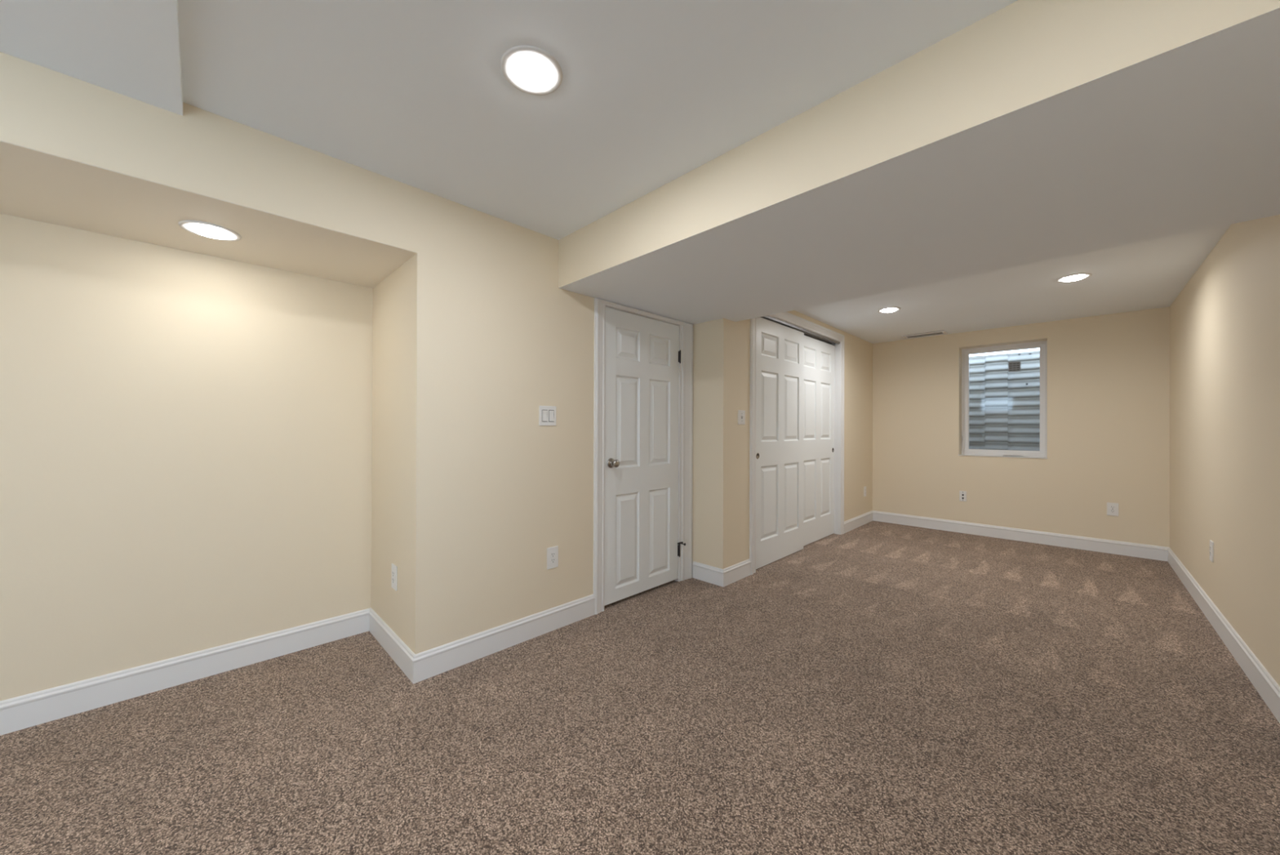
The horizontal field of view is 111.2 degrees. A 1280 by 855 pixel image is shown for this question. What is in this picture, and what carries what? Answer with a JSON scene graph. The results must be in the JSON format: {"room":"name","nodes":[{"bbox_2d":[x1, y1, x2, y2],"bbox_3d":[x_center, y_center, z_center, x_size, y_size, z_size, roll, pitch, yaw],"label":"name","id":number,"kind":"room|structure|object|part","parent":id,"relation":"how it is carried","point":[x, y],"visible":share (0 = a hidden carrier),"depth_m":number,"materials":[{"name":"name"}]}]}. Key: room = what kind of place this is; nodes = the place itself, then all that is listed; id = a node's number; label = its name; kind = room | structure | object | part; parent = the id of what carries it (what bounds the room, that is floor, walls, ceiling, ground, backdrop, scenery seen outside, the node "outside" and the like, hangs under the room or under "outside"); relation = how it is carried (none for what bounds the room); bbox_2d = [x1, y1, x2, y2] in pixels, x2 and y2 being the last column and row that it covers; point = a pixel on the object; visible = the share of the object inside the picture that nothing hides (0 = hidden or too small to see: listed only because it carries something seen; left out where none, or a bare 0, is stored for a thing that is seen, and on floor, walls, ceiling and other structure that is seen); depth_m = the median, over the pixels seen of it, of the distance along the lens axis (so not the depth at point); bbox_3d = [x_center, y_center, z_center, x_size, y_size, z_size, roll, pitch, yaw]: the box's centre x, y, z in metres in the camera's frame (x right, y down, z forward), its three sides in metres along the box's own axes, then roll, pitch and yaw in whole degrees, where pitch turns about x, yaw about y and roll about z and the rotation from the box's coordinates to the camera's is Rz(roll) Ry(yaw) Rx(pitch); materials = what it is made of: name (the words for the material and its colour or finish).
{"room":"finished basement","nodes":[
{"label":"finished basement","id":0,"kind":"room"},
{"bbox_2d":[0,0,182,115],"bbox_3d":[-1.300,-1.136,-0.143,2.867,0.049,1.952,0,0,45],"label":"ceiling","id":1,"kind":"structure","parent":0,"point":[130,48],"depth_m":1.26,"materials":[{"name":"white paint"}]},
{"bbox_2d":[0,213,373,700],"bbox_3d":[-2.590,0.123,1.758,0.100,2.186,2.836,0,0,45],"label":"wall","id":2,"kind":"structure","parent":0,"point":[186,437],"depth_m":2.05,"materials":[{"name":"beige paint"}]},
{"bbox_2d":[0,607,370,735],"bbox_3d":[-2.588,1.150,1.679,0.016,0.132,2.736,0,0,45],"label":"baseboard","id":3,"kind":"structure","parent":2,"relation":"attached to","point":[30,709],"depth_m":2.05,"materials":[{"name":"white paint"}]},
{"bbox_2d":[0,140,417,288],"bbox_3d":[-2.314,-0.908,1.419,0.770,0.122,2.736,0,0,45],"label":"ceiling","id":4,"kind":"structure","parent":0,"point":[35,184],"depth_m":1.78,"materials":[{"name":"beige paint"}]},
{"bbox_2d":[177,220,241,240],"bbox_3d":[-1.847,-0.838,1.888,0.195,0.016,0.195,0,0,45],"label":"recessed light","id":5,"kind":"object","parent":4,"relation":"in","point":[206,229],"visible":1,"depth_m":1.86,"materials":[{"name":"white paint"}]},
{"bbox_2d":[0,52,594,653],"bbox_3d":[-1.325,0.033,1.935,0.100,2.376,4.872,0,0,45],"label":"wall","id":6,"kind":"structure","parent":0,"point":[495,339],"depth_m":2.23,"materials":[{"name":"beige paint"}]},
{"bbox_2d":[413,593,595,683],"bbox_3d":[-0.693,1.159,2.488,0.016,0.132,1.116,0,0,45],"label":"baseboard","id":7,"kind":"structure","parent":6,"relation":"attached to","point":[436,660],"depth_m":2.39,"materials":[{"name":"white paint"}]},
{"bbox_2d":[538,405,555,425],"bbox_3d":[-0.552,-0.070,2.631,0.012,0.118,0.118,0,0,45],"label":"light switch","id":8,"kind":"object","parent":6,"relation":"attached to","point":[547,414],"visible":1,"depth_m":2.63,"materials":[{"name":"white plastic"}]},
{"bbox_2d":[546,545,558,568],"bbox_3d":[-0.529,0.788,2.656,0.009,0.128,0.079,0,0,45],"label":"electrical outlet","id":9,"kind":"object","parent":6,"relation":"attached to","point":[552,552],"visible":1,"depth_m":2.65,"materials":[{"name":"white plastic"}]},
{"bbox_2d":[550,551,555,563],"bbox_3d":[-0.526,0.788,2.654,0.003,0.067,0.034,0,0,45],"label":"socket","id":10,"kind":"object","parent":9,"relation":"attached to","point":[552,553],"depth_m":2.65,"materials":[{"name":"white plastic"}]},
{"bbox_2d":[593,297,693,614],"bbox_3d":[0.032,0.190,3.283,0.119,2.080,1.036,0,0,45],"label":"trim","id":11,"kind":"structure","parent":6,"relation":"attached to","point":[686,330],"depth_m":3.26,"materials":[{"name":"white paint"}]},
{"bbox_2d":[604,306,685,605],"bbox_3d":[0.060,0.195,3.232,0.104,2.017,0.824,0,0,45],"label":"door","id":12,"kind":"structure","parent":6,"relation":"in","point":[642,354],"depth_m":3.21,"materials":[{"name":"white paint"}]},
{"bbox_3d":[-0.175,0.243,2.972,0.069,0.068,0.068,0,0,45],"label":"knob","id":13,"kind":"part","parent":12,"relation":"part of","materials":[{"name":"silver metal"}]},
{"bbox_2d":[371,258,410,645],"bbox_3d":[-1.351,0.130,2.455,0.672,2.186,0.100,0,0,45],"label":"wall","id":14,"kind":"structure","parent":0,"point":[391,296],"depth_m":2.38,"materials":[{"name":"beige paint"}]},
{"bbox_2d":[368,607,414,683],"bbox_3d":[-1.355,1.156,2.370,0.788,0.132,0.016,0,0,45],"label":"baseboard","id":15,"kind":"structure","parent":14,"relation":"attached to","point":[400,652],"depth_m":2.32,"materials":[{"name":"white paint"}]},
{"bbox_2d":[391,563,397,591],"bbox_3d":[-1.307,0.794,2.330,0.079,0.128,0.009,0,0,45],"label":"electrical outlet","id":16,"kind":"object","parent":14,"relation":"attached to","point":[394,568],"visible":1,"depth_m":2.32,"materials":[{"name":"white plastic"}]},
{"bbox_2d":[392,570,394,583],"bbox_3d":[-1.309,0.794,2.328,0.034,0.067,0.003,0,0,45],"label":"socket","id":17,"kind":"object","parent":16,"relation":"attached to","point":[393,571],"depth_m":2.32,"materials":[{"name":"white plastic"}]},
{"bbox_2d":[0,520,1279,854],"bbox_3d":[0.661,1.289,2.373,3.839,0.120,8.507,0,0,45],"label":"floor","id":18,"kind":"structure","parent":0,"point":[873,687],"depth_m":1.73,"materials":[{"name":"brown carpet"}]},
{"bbox_2d":[177,0,1231,343],"bbox_3d":[0.954,-1.207,2.119,3.067,0.120,8.537,0,0,45],"label":"ceiling","id":19,"kind":"structure","parent":0,"point":[417,94],"depth_m":1.51,"materials":[{"name":"white paint"}]},
{"bbox_2d":[500,45,562,95],"bbox_3d":[-0.349,-1.145,1.421,0.195,0.016,0.195,0,0,45],"label":"recessed light","id":20,"kind":"object","parent":19,"relation":"in","point":[527,68],"visible":1,"depth_m":1.40,"materials":[{"name":"white paint"}]},
{"bbox_2d":[877,306,900,312],"bbox_3d":[2.405,-1.128,4.232,0.195,0.016,0.195,0,0,45],"label":"recessed light","id":21,"kind":"object","parent":19,"relation":"in","point":[889,309],"visible":1,"depth_m":4.20,"materials":[{"name":"white paint"}]},
{"bbox_2d":[902,330,947,338],"bbox_3d":[3.452,-1.122,5.313,0.430,0.014,0.190,0,0,45],"label":"ceiling vent","id":22,"kind":"object","parent":19,"relation":"in","point":[940,332],"visible":1,"depth_m":5.30,"materials":[{"name":"white plastic"}]},
{"bbox_2d":[1055,272,1092,282],"bbox_3d":[3.285,-1.127,3.322,0.195,0.016,0.195,0,0,45],"label":"recessed light","id":23,"kind":"object","parent":19,"relation":"in","point":[1072,277],"visible":1,"depth_m":3.30,"materials":[{"name":"white paint"}]},
{"bbox_2d":[692,318,730,568],"bbox_3d":[0.539,0.044,3.588,0.407,2.376,0.100,0,0,45],"label":"wall","id":24,"kind":"structure","parent":0,"point":[711,498],"depth_m":3.48,"materials":[{"name":"beige paint"}]},
{"bbox_2d":[692,560,723,586],"bbox_3d":[0.542,1.166,3.496,0.304,0.132,0.016,0,0,45],"label":"baseboard","id":25,"kind":"structure","parent":24,"relation":"attached to","point":[702,571],"depth_m":3.49,"materials":[{"name":"white paint"}]},
{"bbox_2d":[729,310,872,565],"bbox_3d":[1.885,0.052,4.728,0.110,2.376,3.415,0,0,45],"label":"wall","id":26,"kind":"structure","parent":0,"point":[858,352],"depth_m":5.19,"materials":[{"name":"beige paint"}]},
{"bbox_2d":[723,558,751,586],"bbox_3d":[0.780,1.167,3.531,0.016,0.132,0.400,0,0,45],"label":"baseboard","id":27,"kind":"structure","parent":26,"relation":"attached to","point":[733,573],"depth_m":3.52,"materials":[{"name":"white paint"}]},
{"bbox_2d":[737,409,745,424],"bbox_3d":[0.835,-0.083,3.584,0.018,0.116,0.100,0,0,45],"label":"light switch","id":28,"kind":"object","parent":26,"relation":"attached to","point":[741,414],"visible":1,"depth_m":3.58,"materials":[{"name":"white plastic"}]},
{"bbox_2d":[749,311,844,574],"bbox_3d":[1.622,0.076,4.450,0.129,2.324,2.073,0,0,45],"label":"trim","id":29,"kind":"structure","parent":26,"relation":"attached to","point":[786,317],"depth_m":4.62,"materials":[{"name":"white paint"}]},
{"bbox_2d":[760,315,839,344],"bbox_3d":[1.620,-0.984,4.460,0.100,0.022,1.893,0,0,45],"label":"door track","id":30,"kind":"object","parent":26,"relation":"attached to","point":[806,332],"visible":0.48,"depth_m":4.51,"materials":[{"name":"silver metal"}]},
{"bbox_2d":[755,316,804,568],"bbox_3d":[1.309,0.132,4.121,0.038,2.192,0.973,0,0,45],"label":"door","id":31,"kind":"structure","parent":30,"relation":"hanging from","point":[780,402],"depth_m":4.08,"materials":[{"name":"white paint"}]},
{"bbox_2d":[803,335,835,546],"bbox_3d":[1.928,0.138,4.804,0.038,2.190,0.960,0,0,45],"label":"door","id":32,"kind":"structure","parent":30,"relation":"hanging from","point":[819,356],"depth_m":4.81,"materials":[{"name":"white paint"}]},
{"bbox_2d":[844,510,873,533],"bbox_3d":[2.760,1.179,5.518,0.016,0.132,1.049,0,0,45],"label":"baseboard","id":33,"kind":"structure","parent":26,"relation":"attached to","point":[851,524],"depth_m":5.48,"materials":[{"name":"white paint"}]},
{"bbox_2d":[863,486,866,496],"bbox_3d":[2.919,0.829,5.682,0.009,0.128,0.079,0,0,45],"label":"electrical outlet","id":34,"kind":"object","parent":26,"relation":"attached to","point":[864,487],"visible":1,"depth_m":5.67,"materials":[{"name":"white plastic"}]},
{"bbox_2d":[558,0,1279,324],"bbox_3d":[1.040,-0.999,2.206,2.867,0.294,1.487,0,0,45],"label":"ceiling beam","id":35,"kind":"structure","parent":0,"point":[1034,131],"depth_m":1.53,"materials":[{"name":"beige paint"}]},
{"bbox_2d":[872,306,1169,546],"bbox_3d":[4.142,0.001,5.101,2.760,2.496,0.300,0,0,45],"label":"wall","id":36,"kind":"structure","parent":0,"point":[1108,375],"depth_m":4.63,"materials":[{"name":"beige paint"}]},
{"bbox_2d":[959,490,966,501],"bbox_3d":[3.826,0.812,5.193,0.068,0.120,0.008,0,0,45],"label":"wall jack","id":37,"kind":"object","parent":36,"relation":"attached to","point":[962,494],"visible":1,"depth_m":5.19,"materials":[{"name":"white plastic"}]},
{"bbox_2d":[958,340,1048,458],"bbox_3d":[4.165,-0.311,5.045,0.783,1.287,0.270,0,0,45],"label":"window","id":38,"kind":"structure","parent":36,"relation":"in","point":[1012,366],"depth_m":5.03,"materials":[{"name":"white plastic"}]},
{"bbox_3d":[4.131,0.329,5.011,0.783,0.007,0.179,0,0,45],"label":"sill","id":39,"kind":"part","parent":38,"relation":"part of","materials":[{"name":"white paint"}]},
{"bbox_3d":[4.246,0.316,4.991,0.180,0.014,0.044,0,0,45],"label":"crank handle","id":40,"kind":"part","parent":38,"relation":"part of","materials":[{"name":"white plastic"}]},
{"bbox_2d":[872,510,1168,560],"bbox_3d":[4.026,1.182,4.986,2.560,0.132,0.016,0,0,45],"label":"baseboard","id":41,"kind":"structure","parent":36,"relation":"attached to","point":[1110,546],"depth_m":4.75,"materials":[{"name":"white paint"}]},
{"bbox_2d":[1106,502,1118,515],"bbox_3d":[4.681,0.809,4.341,0.079,0.128,0.009,0,0,45],"label":"electrical outlet","id":42,"kind":"object","parent":36,"relation":"attached to","point":[1112,508],"visible":1,"depth_m":4.34,"materials":[{"name":"white plastic"}]},
{"bbox_2d":[1169,214,1279,685],"bbox_3d":[2.018,0.042,1.086,0.100,2.376,8.387,0,0,45],"label":"wall","id":43,"kind":"structure","parent":0,"point":[1224,322],"depth_m":2.44,"materials":[{"name":"beige paint"}]},
{"bbox_2d":[1209,539,1213,562],"bbox_3d":[3.647,0.788,2.799,0.009,0.128,0.079,0,0,45],"label":"electrical outlet","id":44,"kind":"object","parent":43,"relation":"attached to","point":[1211,543],"visible":1,"depth_m":2.78,"materials":[{"name":"white plastic"}]},
{"bbox_2d":[1167,546,1279,723],"bbox_3d":[2.428,1.167,1.580,0.016,0.132,7.097,0,0,45],"label":"baseboard","id":45,"kind":"structure","parent":43,"relation":"attached to","point":[1268,689],"depth_m":2.37,"materials":[{"name":"white paint"}]},
{"label":"outside","id":46,"kind":"structure","parent":0,"visible":0},
{"bbox_3d":[4.545,0.566,5.411,2.000,0.130,0.713,0,0,45],"label":"well","id":47,"kind":"object","parent":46,"visible":0},
{"bbox_2d":[968,350,1039,450],"bbox_3d":[4.450,-0.213,5.330,1.560,1.429,0.457,0,0,45],"label":"window well","id":48,"kind":"object","parent":47,"relation":"on","point":[1004,406],"visible":0.48,"depth_m":5.51,"materials":[{"name":"silver metal"}]}
]}

